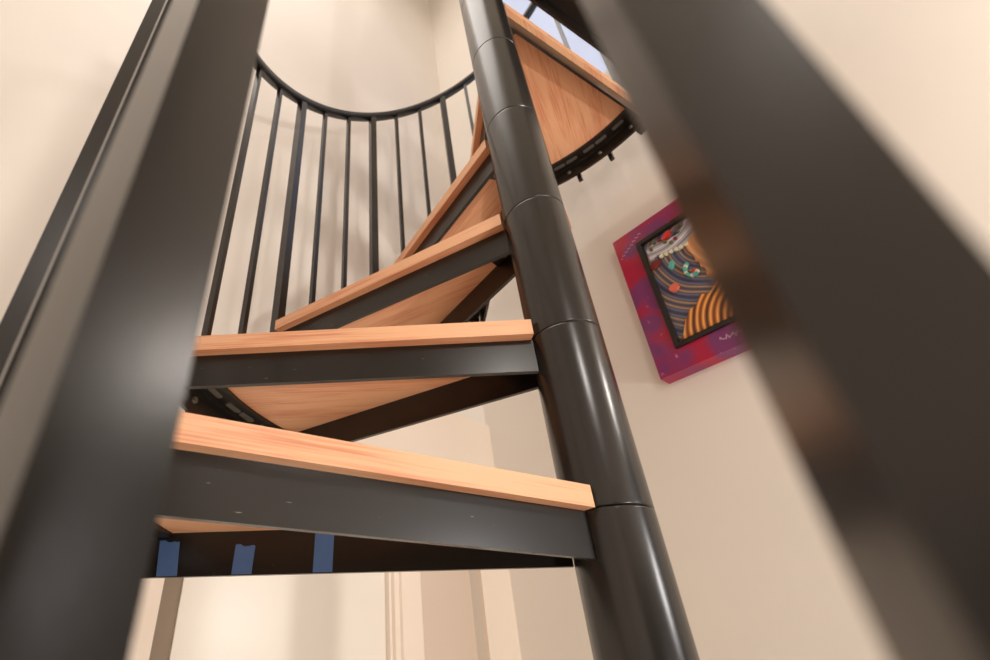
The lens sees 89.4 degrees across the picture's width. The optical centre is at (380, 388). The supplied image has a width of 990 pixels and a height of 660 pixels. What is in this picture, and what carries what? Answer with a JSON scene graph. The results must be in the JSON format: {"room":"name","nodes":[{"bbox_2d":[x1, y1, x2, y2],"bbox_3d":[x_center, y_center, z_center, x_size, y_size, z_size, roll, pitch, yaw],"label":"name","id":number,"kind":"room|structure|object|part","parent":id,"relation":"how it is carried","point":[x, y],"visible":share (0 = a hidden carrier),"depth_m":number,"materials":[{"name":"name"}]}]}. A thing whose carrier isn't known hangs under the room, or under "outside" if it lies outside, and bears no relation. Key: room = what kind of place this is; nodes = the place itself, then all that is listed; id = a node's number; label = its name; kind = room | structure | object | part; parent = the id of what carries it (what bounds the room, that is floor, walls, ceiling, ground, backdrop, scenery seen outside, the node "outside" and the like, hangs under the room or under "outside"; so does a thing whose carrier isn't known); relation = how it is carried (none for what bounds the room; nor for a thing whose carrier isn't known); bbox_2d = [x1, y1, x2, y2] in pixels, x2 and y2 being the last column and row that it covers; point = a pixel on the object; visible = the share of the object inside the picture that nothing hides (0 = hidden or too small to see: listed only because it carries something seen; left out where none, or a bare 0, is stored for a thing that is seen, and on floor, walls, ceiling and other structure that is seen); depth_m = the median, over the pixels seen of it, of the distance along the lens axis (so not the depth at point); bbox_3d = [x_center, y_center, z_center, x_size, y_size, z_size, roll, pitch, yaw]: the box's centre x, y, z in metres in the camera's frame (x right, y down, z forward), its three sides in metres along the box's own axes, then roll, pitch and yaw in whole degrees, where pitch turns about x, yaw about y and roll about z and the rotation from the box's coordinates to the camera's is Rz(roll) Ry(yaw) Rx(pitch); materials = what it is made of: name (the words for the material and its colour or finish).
{"room":"spiral staircase","nodes":[
{"label":"spiral staircase","id":0,"kind":"room"},
{"bbox_2d":[0,0,485,659],"bbox_3d":[-0.954,-0.903,1.349,3.450,5.670,0.200,19,-35,-30],"label":"wall","id":1,"kind":"structure","parent":0,"point":[60,60],"depth_m":1.57,"materials":[{"name":"white paint"}]},
{"bbox_2d":[129,408,184,659],"bbox_3d":[-0.435,0.835,0.594,0.100,1.890,0.014,19,-35,-30],"label":"trim","id":2,"kind":"structure","parent":1,"relation":"attached to","point":[151,597],"depth_m":0.86,"materials":[{"name":"white paint"}]},
{"bbox_2d":[149,578,182,659],"bbox_3d":[-0.405,0.874,0.662,0.041,1.890,0.040,19,-35,-30],"label":"trim","id":3,"kind":"structure","parent":1,"relation":"attached to","point":[166,618],"depth_m":0.90,"materials":[{"name":"brown wood"}]},
{"bbox_2d":[169,573,385,659],"bbox_3d":[-0.171,0.927,0.768,0.478,1.880,0.096,19,-35,-30],"label":"door","id":4,"kind":"structure","parent":1,"relation":"in","point":[309,616],"depth_m":1.02,"materials":[{"name":"white paint"}]},
{"bbox_2d":[198,327,467,462],"bbox_3d":[-0.111,0.049,1.323,0.931,0.191,0.016,19,-35,-30],"label":"trim","id":5,"kind":"structure","parent":1,"relation":"attached to","point":[444,437],"depth_m":1.47,"materials":[{"name":"white paint"}]},
{"bbox_2d":[384,572,424,659],"bbox_3d":[0.035,1.032,0.948,0.098,1.890,0.132,19,-35,-30],"label":"trim","id":6,"kind":"structure","parent":1,"relation":"attached to","point":[403,598],"depth_m":1.17,"materials":[{"name":"white paint"}]},
{"bbox_2d":[420,570,477,659],"bbox_3d":[0.157,1.079,1.035,0.214,1.890,0.070,19,-35,-30],"label":"door","id":7,"kind":"structure","parent":1,"relation":"in","point":[449,633],"depth_m":1.29,"materials":[{"name":"beige paint"}]},
{"bbox_2d":[463,417,521,659],"bbox_3d":[0.333,1.013,1.116,0.119,2.081,0.014,19,-35,-30],"label":"trim","id":8,"kind":"structure","parent":1,"relation":"attached to","point":[501,638],"depth_m":1.35,"materials":[{"name":"white paint"}]},
{"bbox_2d":[255,0,607,121],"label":"handrail","id":9,"kind":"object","parent":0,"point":[540,18],"depth_m":1.86,"materials":[{"name":"grey metal"}]},
{"bbox_2d":[0,0,165,376],"bbox_3d":[-0.197,-0.227,0.370,0.011,1.091,0.011,19,-36,-31],"label":"baluster","id":10,"kind":"object","parent":9,"relation":"attached to","point":[12,322],"visible":0.75,"depth_m":0.30,"materials":[{"name":"black metal"}]},
{"bbox_2d":[0,0,172,405],"bbox_3d":[-0.125,-0.226,0.293,0.011,1.011,0.011,-26,-39,37],"label":"baluster","id":11,"kind":"object","parent":9,"relation":"attached to","point":[8,372],"visible":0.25,"depth_m":0.19,"materials":[{"name":"black metal"}]},
{"bbox_2d":[0,0,268,659],"bbox_3d":[-0.052,-0.126,0.160,0.021,1.160,0.021,-20,-35,29],"label":"baluster","id":12,"kind":"object","parent":9,"relation":"attached to","point":[91,406],"visible":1,"depth_m":0.08,"materials":[{"name":"black metal"}]},
{"bbox_2d":[185,68,262,411],"bbox_3d":[-0.299,-0.377,0.987,0.011,1.011,0.011,-8,-31,11],"label":"baluster","id":13,"kind":"object","parent":9,"relation":"attached to","point":[224,243],"visible":0.64,"depth_m":0.96,"materials":[{"name":"black metal"}]},
{"bbox_2d":[238,88,282,333],"bbox_3d":[-0.271,-0.366,1.087,0.011,1.091,0.011,-13,-32,20],"label":"baluster","id":14,"kind":"object","parent":9,"relation":"attached to","point":[243,323],"visible":0.64,"depth_m":1.08,"materials":[{"name":"black metal"}]},
{"bbox_2d":[309,112,327,303],"bbox_3d":[-0.171,-0.459,1.328,0.011,1.011,0.011,-26,-38,36],"label":"baluster","id":15,"kind":"object","parent":9,"relation":"attached to","point":[313,280],"visible":0.64,"depth_m":1.33,"materials":[{"name":"black metal"}]},
{"bbox_2d":[341,117,350,288],"bbox_3d":[-0.101,-0.462,1.405,0.011,1.091,0.011,20,-36,-32],"label":"baluster","id":16,"kind":"object","parent":9,"relation":"attached to","point":[348,123],"visible":0.64,"depth_m":1.44,"materials":[{"name":"black metal"}]},
{"bbox_3d":[0.147,-0.960,1.232,0.945,2.115,1.145,-14,-32,21],"label":"stair handrail","id":17,"kind":"part","parent":9,"relation":"part of","materials":[{"name":"black metal"}]},
{"bbox_2d":[394,115,404,252],"bbox_3d":[0.066,-0.592,1.584,0.011,1.011,0.011,8,-31,-15],"label":"baluster","id":18,"kind":"object","parent":9,"relation":"attached to","point":[398,163],"visible":0.64,"depth_m":1.63,"materials":[{"name":"black metal"}]},
{"bbox_2d":[418,108,430,216],"bbox_3d":[0.159,-0.617,1.624,0.011,1.091,0.011,3,-30,-7],"label":"baluster","id":19,"kind":"object","parent":9,"relation":"attached to","point":[428,206],"visible":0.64,"depth_m":1.72,"materials":[{"name":"black metal"}]},
{"bbox_2d":[463,83,473,136],"bbox_3d":[0.348,-0.796,1.720,0.011,1.011,0.011,-7,-31,10],"label":"baluster","id":20,"kind":"object","parent":9,"relation":"attached to","point":[464,84],"visible":0.36,"depth_m":1.88,"materials":[{"name":"black metal"}]},
{"bbox_2d":[526,17,582,181],"bbox_3d":[0.601,-1.071,1.732,0.011,1.011,0.011,-25,-38,35],"label":"baluster","id":21,"kind":"object","parent":9,"relation":"attached to","point":[580,179],"visible":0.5,"depth_m":1.48,"materials":[{"name":"black metal"}]},
{"bbox_2d":[554,19,614,161],"bbox_3d":[0.667,-1.141,1.692,0.011,1.091,0.011,21,-36,-32],"label":"baluster","id":22,"kind":"object","parent":9,"relation":"attached to","point":[611,156],"visible":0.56,"depth_m":1.76,"materials":[{"name":"black metal"}]},
{"bbox_2d":[579,0,989,659],"bbox_3d":[0.035,-0.110,0.099,0.011,1.091,0.011,-13,-32,21],"label":"baluster","id":23,"kind":"object","parent":9,"relation":"attached to","point":[856,301],"visible":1,"depth_m":0.04,"materials":[{"name":"black metal"}]},
{"bbox_2d":[428,0,989,659],"bbox_3d":[1.562,-1.311,0.716,0.200,5.670,3.926,19,-35,-30],"label":"wall","id":24,"kind":"structure","parent":0,"point":[759,573],"depth_m":1.04,"materials":[{"name":"white paint"}]},
{"bbox_2d":[613,202,743,383],"bbox_3d":[0.799,-0.298,1.152,0.046,0.457,0.400,19,-35,-30],"label":"framed picture","id":25,"kind":"object","parent":24,"relation":"attached to","point":[687,329],"visible":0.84,"depth_m":1.20,"materials":[{"name":"purple wood"}]},
{"bbox_3d":[0.800,-0.298,1.153,0.024,0.323,0.266,19,-35,-30],"label":"mosaic panel","id":26,"kind":"part","parent":25,"relation":"part of","materials":[{"name":"stone"}]},
{"bbox_3d":[0.797,-0.299,1.151,0.041,0.345,0.288,19,-35,-30],"label":"frame","id":27,"kind":"part","parent":25,"relation":"part of","materials":[{"name":"black wood"}]},
{"bbox_3d":[0.909,0.952,-1.155,5.400,0.100,4.326,19,-35,-30],"label":"floor","id":28,"kind":"structure","parent":0,"visible":0},
{"bbox_2d":[459,0,699,659],"bbox_3d":[0.250,-0.242,0.769,0.180,3.910,0.180,-14,-32,21],"label":"column","id":29,"kind":"structure","parent":28,"relation":"on","point":[633,607],"depth_m":0.59,"materials":[{"name":"black metal"}]},
{"bbox_2d":[182,319,538,441],"bbox_3d":[-0.027,0.028,0.789,0.522,0.073,0.319,-3,-30,3],"label":"stair step","id":30,"kind":"structure","parent":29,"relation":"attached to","point":[348,384],"depth_m":0.67,"materials":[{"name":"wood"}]},
{"bbox_2d":[208,388,221,397],"bbox_3d":[-0.256,0.006,0.755,0.010,0.003,0.034,-7,-31,10],"label":"washer","id":31,"kind":"object","parent":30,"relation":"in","point":[212,392],"depth_m":0.76,"materials":[{"name":"metal"}]},
{"bbox_2d":[226,403,239,412],"bbox_3d":[-0.242,0.032,0.800,0.010,0.003,0.034,-10,-31,15],"label":"washer","id":32,"kind":"object","parent":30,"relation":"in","point":[230,407],"depth_m":0.80,"materials":[{"name":"metal"}]},
{"bbox_2d":[239,413,253,421],"bbox_3d":[-0.229,0.049,0.831,0.010,0.003,0.034,-12,-32,19],"label":"washer","id":33,"kind":"object","parent":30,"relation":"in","point":[243,417],"depth_m":0.83,"materials":[{"name":"metal"}]},
{"bbox_2d":[270,100,306,331],"bbox_3d":[-0.227,-0.363,1.184,0.020,1.160,0.020,-19,-34,28],"label":"baluster","id":34,"kind":"object","parent":30,"relation":"attached to","point":[285,253],"visible":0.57,"depth_m":1.20,"materials":[{"name":"black metal"}]},
{"bbox_3d":[-0.043,-0.032,0.662,0.498,0.049,0.007,-3,-30,3],"label":"plate","id":35,"kind":"part","parent":30,"relation":"part of","materials":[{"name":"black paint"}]},
{"bbox_3d":[0.012,0.047,0.800,0.498,0.049,0.006,-19,-34,28],"label":"plate","id":36,"kind":"part","parent":30,"relation":"part of","materials":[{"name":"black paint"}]},
{"bbox_2d":[146,412,595,578],"bbox_3d":[-0.062,0.157,0.532,0.522,0.073,0.319,13,-33,-23],"label":"stair step","id":37,"kind":"structure","parent":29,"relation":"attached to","point":[229,483],"depth_m":0.44,"materials":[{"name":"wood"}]},
{"bbox_3d":[-0.245,0.195,0.562,0.028,0.040,0.001,-2,-30,3],"label":"masking tape strip","id":38,"kind":"part","parent":37,"relation":"part of","materials":[{"name":"blue paper"}]},
{"bbox_3d":[-0.156,0.194,0.556,0.024,0.033,0.001,-2,-30,3],"label":"masking tape strip","id":39,"kind":"part","parent":37,"relation":"part of","materials":[{"name":"blue paper"}]},
{"bbox_3d":[-0.065,0.184,0.556,0.023,0.048,0.001,-3,-30,3],"label":"masking tape strip","id":40,"kind":"part","parent":37,"relation":"part of","materials":[{"name":"blue paper"}]},
{"bbox_3d":[-0.038,0.185,0.557,0.498,0.049,0.006,-2,-30,3],"label":"plate","id":41,"kind":"part","parent":37,"relation":"part of","materials":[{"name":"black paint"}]},
{"bbox_3d":[-0.006,0.102,0.414,0.498,0.049,0.007,13,-33,-23],"label":"plate","id":42,"kind":"part","parent":37,"relation":"part of","materials":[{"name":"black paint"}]},
{"bbox_2d":[275,214,514,331],"bbox_3d":[0.082,-0.122,1.013,0.522,0.073,0.319,-19,-34,28],"label":"stair step","id":43,"kind":"structure","parent":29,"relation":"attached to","point":[450,280],"depth_m":0.90,"materials":[{"name":"brown wood"}]},
{"bbox_2d":[369,116,378,275],"bbox_3d":[-0.021,-0.476,1.474,0.020,1.160,0.020,14,-33,-24],"label":"baluster","id":44,"kind":"object","parent":43,"relation":"attached to","point":[373,189],"visible":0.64,"depth_m":1.53,"materials":[{"name":"black metal"}]},
{"bbox_3d":[0.126,-0.114,1.005,0.006,0.049,0.498,14,-33,-24],"label":"plate","id":45,"kind":"part","parent":43,"relation":"part of","materials":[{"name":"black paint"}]},
{"bbox_2d":[394,140,503,321],"bbox_3d":[0.235,-0.309,1.175,0.319,0.073,0.522,14,-33,-24],"label":"stair step","id":46,"kind":"structure","parent":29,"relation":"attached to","point":[472,198],"depth_m":1.05,"materials":[{"name":"brown wood"}]},
{"bbox_2d":[440,96,456,184],"bbox_3d":[0.255,-0.655,1.652,0.020,1.160,0.020,-2,-30,2],"label":"baluster","id":47,"kind":"object","parent":46,"relation":"attached to","point":[447,136],"visible":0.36,"depth_m":1.79,"materials":[{"name":"black metal"}]},
{"bbox_3d":[0.106,-0.326,1.118,0.007,0.049,0.498,14,-33,-24],"label":"plate","id":48,"kind":"part","parent":46,"relation":"part of","materials":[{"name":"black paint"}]},
{"bbox_3d":[0.272,-0.310,1.149,0.006,0.049,0.498,-2,-30,2],"label":"plate","id":49,"kind":"part","parent":46,"relation":"part of","materials":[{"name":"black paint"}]},
{"bbox_2d":[470,96,571,228],"bbox_3d":[0.391,-0.537,1.264,0.319,0.073,0.522,-2,-30,2],"label":"stair step","id":50,"kind":"structure","parent":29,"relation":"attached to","point":[479,132],"depth_m":1.15,"materials":[{"name":"brown wood"}]},
{"bbox_3d":[0.250,-0.518,1.269,0.007,0.049,0.498,-2,-30,2],"label":"plate","id":51,"kind":"part","parent":50,"relation":"part of","materials":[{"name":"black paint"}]},
{"bbox_2d":[529,0,603,54],"bbox_3d":[0.617,-1.137,1.161,0.537,0.103,0.505,14,-33,-24],"label":"landing","id":52,"kind":"object","parent":29,"relation":"attached to","point":[570,13],"visible":0.17,"depth_m":1.35,"materials":[{"name":"brown wood"}]},
{"bbox_2d":[503,3,638,185],"bbox_3d":[0.507,-0.801,1.289,0.319,0.073,0.522,-18,-34,27],"label":"stair step","id":53,"kind":"structure","parent":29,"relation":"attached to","point":[583,114],"depth_m":1.34,"materials":[{"name":"brown wood"}]},
{"bbox_2d":[554,163,564,170],"bbox_3d":[0.553,-0.684,1.504,0.034,0.002,0.012,-18,-34,27],"label":"washer","id":54,"kind":"object","parent":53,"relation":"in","point":[557,166],"depth_m":1.50,"materials":[{"name":"metal"}]},
{"bbox_3d":[0.506,-0.813,1.246,0.498,0.049,0.006,14,-33,-25],"label":"plate","id":55,"kind":"part","parent":53,"relation":"part of","materials":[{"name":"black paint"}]},
{"bbox_2d":[566,156,576,163],"bbox_3d":[0.582,-0.697,1.484,0.034,0.003,0.010,-24,-37,34],"label":"washer","id":56,"kind":"object","parent":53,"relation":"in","point":[569,159],"depth_m":1.48,"materials":[{"name":"metal"}]},
{"bbox_2d":[583,144,593,152],"bbox_3d":[0.621,-0.716,1.452,0.010,0.003,0.034,24,-38,-36],"label":"washer","id":57,"kind":"object","parent":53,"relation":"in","point":[587,148],"depth_m":1.45,"materials":[{"name":"metal"}]},
{"bbox_2d":[595,135,605,143],"bbox_3d":[0.645,-0.730,1.427,0.010,0.003,0.034,21,-37,-33],"label":"washer","id":58,"kind":"object","parent":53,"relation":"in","point":[599,139],"depth_m":1.43,"materials":[{"name":"metal"}]},
{"bbox_2d":[612,120,622,129],"bbox_3d":[0.677,-0.753,1.390,0.010,0.003,0.034,17,-35,-28],"label":"washer","id":59,"kind":"object","parent":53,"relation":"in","point":[616,124],"depth_m":1.39,"materials":[{"name":"metal"}]},
{"bbox_2d":[600,52,641,134],"bbox_3d":[0.720,-1.221,1.645,0.020,1.160,0.020,14,-33,-24],"label":"baluster","id":60,"kind":"object","parent":53,"relation":"attached to","point":[602,55],"visible":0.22,"depth_m":1.51,"materials":[{"name":"black metal"}]}
]}

